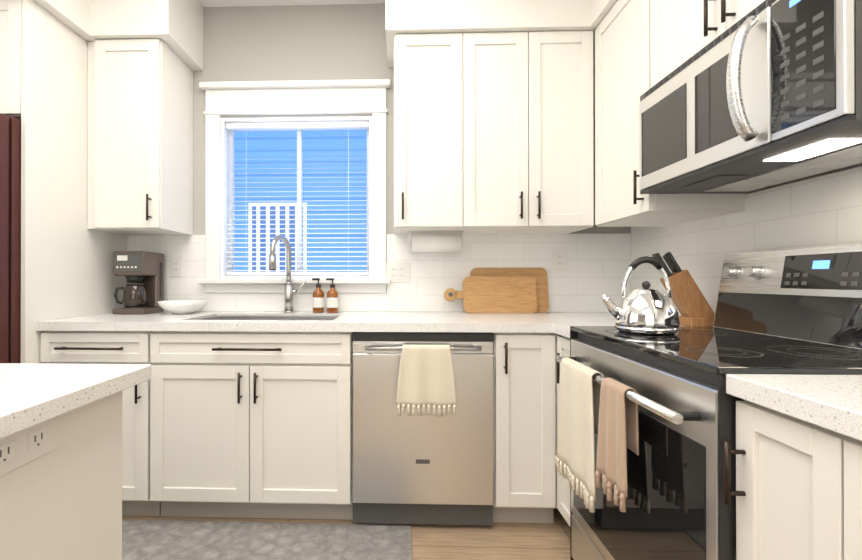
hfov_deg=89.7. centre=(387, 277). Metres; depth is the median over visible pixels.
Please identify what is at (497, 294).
cutting board
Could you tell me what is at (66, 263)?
panel
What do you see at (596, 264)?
tile backsplash
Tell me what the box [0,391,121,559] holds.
kitchen island
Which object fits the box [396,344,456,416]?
towel
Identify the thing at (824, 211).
tile backsplash
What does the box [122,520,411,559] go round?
rug
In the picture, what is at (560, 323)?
countertop
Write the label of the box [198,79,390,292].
window unit
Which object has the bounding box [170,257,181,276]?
electrical outlet plate
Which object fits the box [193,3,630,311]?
wall
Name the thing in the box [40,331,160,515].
base cabinet
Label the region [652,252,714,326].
knife block
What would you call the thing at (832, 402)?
countertop
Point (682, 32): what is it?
wall cabinet
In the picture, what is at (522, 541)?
floor
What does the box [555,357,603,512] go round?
towel
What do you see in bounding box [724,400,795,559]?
base cabinet
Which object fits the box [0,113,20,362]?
fridge
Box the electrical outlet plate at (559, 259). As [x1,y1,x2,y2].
[554,250,565,269]
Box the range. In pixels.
[555,244,861,559]
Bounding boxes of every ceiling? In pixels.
[33,0,617,70]
[199,0,384,6]
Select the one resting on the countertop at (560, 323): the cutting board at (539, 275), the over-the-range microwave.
the cutting board at (539, 275)
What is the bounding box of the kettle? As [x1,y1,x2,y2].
[600,256,679,334]
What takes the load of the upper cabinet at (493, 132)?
attached to the wall at (300, 42)
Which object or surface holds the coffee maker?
on the countertop at (560, 323)
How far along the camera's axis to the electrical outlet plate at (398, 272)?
2.47 m
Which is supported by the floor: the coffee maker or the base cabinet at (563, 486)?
the base cabinet at (563, 486)
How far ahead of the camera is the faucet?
2.38 m
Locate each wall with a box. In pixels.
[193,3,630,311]
[746,165,861,194]
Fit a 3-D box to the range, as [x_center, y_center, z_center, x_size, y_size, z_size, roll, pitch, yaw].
[0.967,0.505,1.230,0.721,1.185,0.763,0,0,2]
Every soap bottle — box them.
[312,278,323,312]
[326,278,337,312]
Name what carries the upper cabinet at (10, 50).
attached to the wall at (300, 42)
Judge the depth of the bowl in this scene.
2.26 m
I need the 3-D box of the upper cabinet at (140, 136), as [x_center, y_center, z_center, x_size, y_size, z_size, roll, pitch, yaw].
[-1.339,-0.728,2.336,0.388,0.960,0.386,0,0,2]
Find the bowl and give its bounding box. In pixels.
[157,300,208,313]
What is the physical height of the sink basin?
0.213 m
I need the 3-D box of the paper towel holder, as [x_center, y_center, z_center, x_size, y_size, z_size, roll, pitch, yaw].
[0.261,-0.193,2.336,0.298,0.110,0.096,0,0,2]
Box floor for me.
[122,508,569,559]
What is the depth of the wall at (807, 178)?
1.37 m
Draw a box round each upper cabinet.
[0,0,21,119]
[87,39,192,234]
[394,31,593,233]
[595,0,745,226]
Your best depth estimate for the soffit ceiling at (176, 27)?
2.11 m
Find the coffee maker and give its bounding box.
[112,251,163,313]
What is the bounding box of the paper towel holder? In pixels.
[408,231,463,251]
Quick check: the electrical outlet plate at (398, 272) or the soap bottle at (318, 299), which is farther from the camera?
the electrical outlet plate at (398, 272)
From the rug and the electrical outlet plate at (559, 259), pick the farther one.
the electrical outlet plate at (559, 259)
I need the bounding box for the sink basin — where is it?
[197,315,338,319]
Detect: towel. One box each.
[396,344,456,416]
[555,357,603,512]
[595,377,638,512]
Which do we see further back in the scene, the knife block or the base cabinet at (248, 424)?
the base cabinet at (248, 424)
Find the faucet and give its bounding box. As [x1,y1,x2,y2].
[269,235,305,312]
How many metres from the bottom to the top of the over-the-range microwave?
0.374 m
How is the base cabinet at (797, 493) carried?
on the floor
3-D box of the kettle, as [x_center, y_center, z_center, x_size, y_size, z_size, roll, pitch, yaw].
[0.823,0.056,1.421,0.242,0.251,0.187,0,0,2]
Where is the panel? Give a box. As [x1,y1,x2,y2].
[21,0,126,363]
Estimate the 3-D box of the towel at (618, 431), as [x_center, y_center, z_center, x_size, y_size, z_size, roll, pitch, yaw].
[0.608,0.436,1.147,0.054,0.312,0.151,0,0,2]
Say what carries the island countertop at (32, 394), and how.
on the kitchen island
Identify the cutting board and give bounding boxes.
[444,276,536,312]
[470,268,548,312]
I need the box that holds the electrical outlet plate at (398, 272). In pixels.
[386,262,410,282]
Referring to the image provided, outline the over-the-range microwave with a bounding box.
[639,0,861,193]
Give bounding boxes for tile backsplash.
[127,233,630,311]
[631,166,861,316]
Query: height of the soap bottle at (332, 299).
0.192 m
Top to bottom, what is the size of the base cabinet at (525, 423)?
0.865 m
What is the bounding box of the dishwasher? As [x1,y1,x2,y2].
[352,332,493,525]
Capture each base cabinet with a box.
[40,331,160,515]
[150,331,352,519]
[493,332,558,523]
[557,335,569,525]
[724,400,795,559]
[792,417,861,559]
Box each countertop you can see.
[0,363,150,438]
[36,311,683,337]
[726,374,861,440]
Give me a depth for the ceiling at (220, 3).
2.48 m
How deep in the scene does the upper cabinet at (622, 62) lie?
1.84 m
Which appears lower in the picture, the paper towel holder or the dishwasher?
the dishwasher

